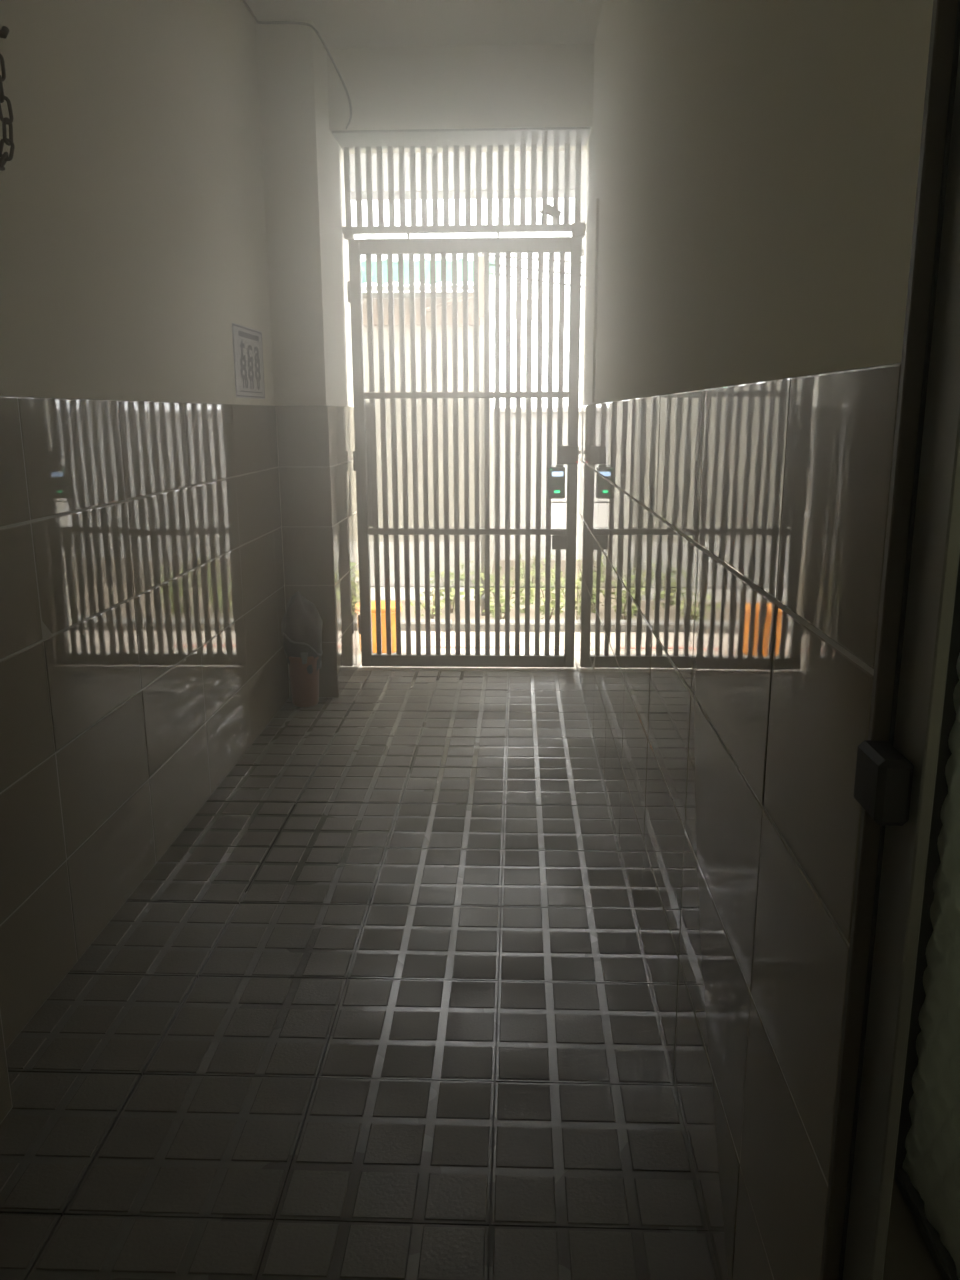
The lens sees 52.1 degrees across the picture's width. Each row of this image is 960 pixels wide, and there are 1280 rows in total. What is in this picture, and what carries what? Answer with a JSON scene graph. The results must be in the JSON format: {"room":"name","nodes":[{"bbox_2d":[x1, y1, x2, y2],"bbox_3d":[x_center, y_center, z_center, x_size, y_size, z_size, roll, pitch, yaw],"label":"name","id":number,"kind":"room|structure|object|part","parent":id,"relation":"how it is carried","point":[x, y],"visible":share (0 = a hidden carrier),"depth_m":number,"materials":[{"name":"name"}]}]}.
{"room":"building entrance corridor","nodes":[
{"label":"building entrance corridor","id":0,"kind":"room"},
{"bbox_2d":[0,1011,12,1123],"bbox_3d":[-1.095,-0.090,0.124,0.401,2.788,2.800,0,13,2],"label":"wall","id":1,"kind":"structure","parent":0,"point":[6,1106],"depth_m":1.73,"materials":[{"name":"grey tile"}]},
{"bbox_2d":[0,0,289,1049],"bbox_3d":[-1.029,-0.772,3.096,0.306,2.788,3.300,0,13,2],"label":"wall","id":2,"kind":"structure","parent":0,"point":[142,592],"depth_m":2.47,"materials":[{"name":"white paint"}]},
{"bbox_2d":[0,26,14,170],"bbox_3d":[-0.910,-1.000,1.786,0.048,0.272,0.186,0,13,2],"label":"hanging chain","id":3,"kind":"object","parent":2,"relation":"hanging from","point":[4,31],"visible":1,"depth_m":1.86,"materials":[{"name":"brown"}]},
{"bbox_2d":[232,322,264,398],"bbox_3d":[-0.859,-1.032,3.664,0.002,0.256,0.410,0,13,2],"label":"paper notice","id":4,"kind":"object","parent":2,"relation":"attached to","point":[247,342],"visible":1,"depth_m":3.65,"materials":[{"name":"grey paper"}]},
{"bbox_2d":[256,20,361,697],"bbox_3d":[-0.724,-1.064,4.362,0.224,2.788,0.681,0,13,2],"label":"wall pillar","id":5,"kind":"structure","parent":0,"point":[303,162],"depth_m":4.04,"materials":[{"name":"white paint"}]},
{"bbox_2d":[347,237,581,667],"bbox_3d":[-0.065,-0.826,4.578,1.059,1.963,0.084,0,13,2],"label":"metal gate","id":6,"kind":"object","parent":5,"relation":"attached to","point":[365,454],"visible":1,"depth_m":4.57,"materials":[{"name":"grey metal"}]},
{"bbox_3d":[-0.067,-1.756,4.379,0.940,0.061,0.044,0,13,2],"label":"rail","id":7,"kind":"part","parent":6,"relation":"part of","materials":[{"name":"grey metal"}]},
{"bbox_3d":[-0.064,-1.127,4.523,0.940,0.028,0.036,0,13,2],"label":"rail","id":8,"kind":"part","parent":6,"relation":"part of","materials":[{"name":"grey metal"}]},
{"bbox_3d":[-0.061,-0.684,4.651,0.940,0.878,0.001,0,13,2],"label":"panel","id":9,"kind":"part","parent":6,"relation":"part of","materials":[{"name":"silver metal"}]},
{"bbox_3d":[-0.062,-0.515,4.664,0.940,0.028,0.036,0,13,2],"label":"rail","id":10,"kind":"part","parent":6,"relation":"part of","materials":[{"name":"grey metal"}]},
{"bbox_3d":[-0.059,0.099,4.804,0.940,0.058,0.044,0,13,2],"label":"rail","id":11,"kind":"part","parent":6,"relation":"part of","materials":[{"name":"black metal"}]},
{"bbox_3d":[0.375,-0.462,4.637,0.072,0.067,0.018,0,13,2],"label":"strike plate","id":12,"kind":"part","parent":6,"relation":"part of","materials":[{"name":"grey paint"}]},
{"bbox_2d":[348,245,353,406],"bbox_3d":[0.181,-1.290,4.702,6.000,3.070,0.150,0,13,2],"label":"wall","id":13,"kind":"structure","parent":0,"point":[348,245],"depth_m":4.69,"materials":[{"name":"white paint"}]},
{"bbox_2d":[241,0,602,47],"bbox_3d":[0.309,-1.870,1.355,3.100,0.120,6.100,0,13,2],"label":"ceiling","id":14,"kind":"structure","parent":0,"point":[340,23],"depth_m":3.73,"materials":[{"name":"white paint"}]},
{"bbox_2d":[242,0,351,129],"bbox_3d":[-0.837,-2.065,3.180,0.260,0.306,1.842,2,13,11],"label":"cable","id":15,"kind":"object","parent":14,"relation":"attached to","point":[243,1],"visible":1,"depth_m":3.73,"materials":[{"name":"grey plastic"}]},
{"bbox_2d":[326,44,593,153],"bbox_3d":[-0.075,-2.304,4.207,1.115,0.306,0.380,0,13,2],"label":"wall","id":16,"kind":"structure","parent":0,"point":[546,85],"depth_m":4.02,"materials":[{"name":"white paint"}]},
{"bbox_2d":[331,127,589,239],"bbox_3d":[-0.077,-1.982,4.218,1.081,0.453,0.253,0,13,2],"label":"metal grille","id":17,"kind":"object","parent":16,"relation":"in","point":[357,140],"visible":1,"depth_m":4.30,"materials":[{"name":"grey metal"}]},
{"bbox_3d":[-0.077,-2.136,4.183,1.071,0.009,0.253,0,13,2],"label":"head plate","id":18,"kind":"part","parent":17,"relation":"part of","materials":[{"name":"grey paint"}]},
{"bbox_3d":[-0.072,-1.825,4.363,1.081,0.027,0.040,0,13,2],"label":"rail","id":19,"kind":"part","parent":17,"relation":"part of","materials":[{"name":"grey metal"}]},
{"bbox_2d":[534,204,561,223],"bbox_3d":[0.298,-1.867,4.310,0.119,0.081,0.034,0,13,2],"label":"security camera","id":20,"kind":"object","parent":17,"relation":"attached to","point":[549,210],"visible":1,"depth_m":4.29,"materials":[{"name":"grey plastic"}]},
{"bbox_2d":[0,658,943,1279],"bbox_3d":[0.322,0.836,2.028,3.100,0.121,6.200,0,13,2],"label":"floor","id":21,"kind":"structure","parent":0,"point":[383,1007],"depth_m":1.95,"materials":[{"name":"grey tile"}]},
{"bbox_2d":[281,591,322,706],"bbox_3d":[-0.754,0.036,4.168,0.176,0.491,0.156,0,13,2],"label":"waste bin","id":22,"kind":"object","parent":21,"relation":"on","point":[301,624],"visible":1,"depth_m":4.12,"materials":[{"name":"grey plastic"}]},
{"bbox_2d":[357,659,577,671],"bbox_3d":[-0.060,0.123,4.920,1.075,0.019,0.317,0,13,2],"label":"threshold","id":23,"kind":"object","parent":21,"relation":"on","point":[372,668],"visible":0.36,"depth_m":4.80,"materials":[{"name":"concrete"}]},
{"bbox_2d":[576,0,932,1279],"bbox_3d":[0.384,-0.452,1.678,0.051,2.788,6.100,0,13,2],"label":"wall","id":24,"kind":"structure","parent":0,"point":[752,166],"depth_m":1.26,"materials":[{"name":"white tile"}]},
{"bbox_2d":[592,198,598,402],"bbox_3d":[0.439,-1.281,3.737,0.011,0.738,0.025,0,13,2],"label":"trim","id":25,"kind":"structure","parent":24,"relation":"attached to","point":[597,199],"depth_m":3.72,"materials":[{"name":"white paint"}]},
{"bbox_2d":[820,0,959,1279],"bbox_3d":[0.332,-0.022,0.762,0.038,2.120,0.074,0,13,2],"label":"door frame","id":26,"kind":"structure","parent":24,"relation":"in","point":[896,767],"depth_m":0.78,"materials":[{"name":"metal"}]},
{"bbox_3d":[1.076,-0.084,0.063,1.455,2.788,2.840,0,13,2],"label":"wall","id":27,"kind":"structure","parent":0,"visible":0},
{"bbox_2d":[894,557,959,1279],"bbox_3d":[0.646,-0.042,0.980,0.067,2.042,0.835,0,13,2],"label":"door leaf","id":28,"kind":"structure","parent":27,"relation":"in","point":[927,1162],"depth_m":1.44,"materials":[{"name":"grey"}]},
{"bbox_3d":[0.666,0.947,1.188,0.032,0.022,0.800,0,13,2],"label":"rail","id":29,"kind":"part","parent":28,"relation":"part of","materials":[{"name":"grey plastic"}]},
{"label":"outside","id":30,"kind":"structure","parent":0,"visible":0},
{"bbox_2d":[395,629,575,657],"bbox_3d":[0.209,0.103,5.622,18.000,0.102,1.120,0,13,2],"label":"alley","id":31,"kind":"structure","parent":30,"point":[403,633],"depth_m":5.79,"materials":[{"name":"grey concrete"}]},
{"bbox_2d":[371,601,402,652],"bbox_3d":[-0.557,-0.071,5.570,0.242,0.270,0.242,0,13,2],"label":"tub","id":32,"kind":"object","parent":31,"relation":"on","point":[373,610],"visible":0.38,"depth_m":5.49,"materials":[{"name":"orange plastic"}]},
{"bbox_2d":[401,619,575,631],"bbox_3d":[0.229,-0.068,6.136,8.790,0.105,0.128,0,13,2],"label":"curb","id":33,"kind":"object","parent":31,"relation":"on","point":[403,621],"visible":0.02,"depth_m":6.08,"materials":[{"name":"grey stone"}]},
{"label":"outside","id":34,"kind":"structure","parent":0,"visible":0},
{"bbox_2d":[371,560,576,628],"bbox_3d":[0.417,-1.137,11.027,24.000,0.100,9.980,0,13,2],"label":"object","id":35,"kind":"structure","parent":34,"point":[462,602],"depth_m":6.91,"materials":[{"name":"soil"}]},
{"bbox_2d":[361,258,494,599],"bbox_3d":[-2.291,-1.757,7.713,4.830,2.612,2.160,0,13,2],"label":"building","id":36,"kind":"structure","parent":35,"relation":"on","point":[459,261],"depth_m":6.84,"materials":[{"name":"grey"}]},
{"bbox_2d":[410,588,454,618],"bbox_3d":[-0.287,-0.229,6.381,0.318,0.258,0.239,7,15,27],"label":"leafy shrub","id":37,"kind":"object","parent":35,"relation":"on","point":[432,611],"visible":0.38,"depth_m":6.37,"materials":[{"name":"green plant"}]},
{"bbox_2d":[430,565,464,612],"bbox_3d":[-0.216,-0.337,6.607,0.293,0.366,0.298,0,13,2],"label":"leafy shrub","id":38,"kind":"object","parent":35,"relation":"on","point":[452,609],"visible":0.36,"depth_m":6.61,"materials":[{"name":"green plant"}]},
{"bbox_2d":[350,151,585,255],"bbox_3d":[0.441,-3.654,11.373,14.000,4.650,1.020,0,13,2],"label":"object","id":39,"kind":"object","parent":35,"relation":"on","point":[517,153],"visible":0.03,"depth_m":10.98,"materials":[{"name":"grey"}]},
{"bbox_2d":[460,561,500,605],"bbox_3d":[-0.019,-0.392,6.879,0.307,0.350,0.281,2,13,11],"label":"leafy shrub","id":40,"kind":"object","parent":35,"relation":"on","point":[473,580],"visible":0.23,"depth_m":6.86,"materials":[{"name":"green plant"}]},
{"bbox_2d":[471,568,530,618],"bbox_3d":[0.134,-0.280,6.301,0.387,0.389,0.211,2,13,11],"label":"leafy shrub","id":41,"kind":"object","parent":35,"relation":"on","point":[502,598],"visible":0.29,"depth_m":6.31,"materials":[{"name":"green plant"}]},
{"bbox_2d":[479,254,583,615],"bbox_3d":[1.731,-1.728,7.417,4.279,2.656,0.130,-9,16,-33],"label":"post","id":42,"kind":"object","parent":35,"relation":"on","point":[481,256],"visible":0.19,"depth_m":6.26,"materials":[{"name":"white metal"}]},
{"bbox_2d":[511,554,552,612],"bbox_3d":[0.321,-0.370,6.585,0.373,0.435,0.234,-6,14,-23],"label":"leafy shrub","id":43,"kind":"object","parent":35,"relation":"on","point":[522,570],"visible":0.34,"depth_m":6.57,"materials":[{"name":"green plant"}]},
{"bbox_2d":[493,407,579,559],"bbox_3d":[4.629,-1.401,8.818,9.420,1.370,0.230,0,13,2],"label":"wall","id":44,"kind":"structure","parent":35,"relation":"on","point":[558,510],"depth_m":8.90,"materials":[{"name":"grey"}]},
{"bbox_2d":[515,299,537,405],"bbox_3d":[0.414,-2.514,8.648,0.220,0.912,0.100,0,13,2],"label":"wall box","id":45,"kind":"object","parent":44,"relation":"on","point":[524,301],"visible":0.41,"depth_m":8.52,"materials":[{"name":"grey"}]},
{"bbox_2d":[530,567,564,619],"bbox_3d":[0.446,-0.287,6.268,0.315,0.416,0.275,0,13,2],"label":"leafy shrub","id":46,"kind":"object","parent":35,"relation":"on","point":[552,603],"visible":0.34,"depth_m":6.28,"materials":[{"name":"green plant"}]},
{"bbox_2d":[554,575,576,609],"bbox_3d":[0.600,-0.315,6.573,0.318,0.333,0.267,-7,15,-27],"label":"leafy shrub","id":47,"kind":"object","parent":35,"relation":"on","point":[562,590],"visible":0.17,"depth_m":6.59,"materials":[{"name":"green plant"}]}
]}

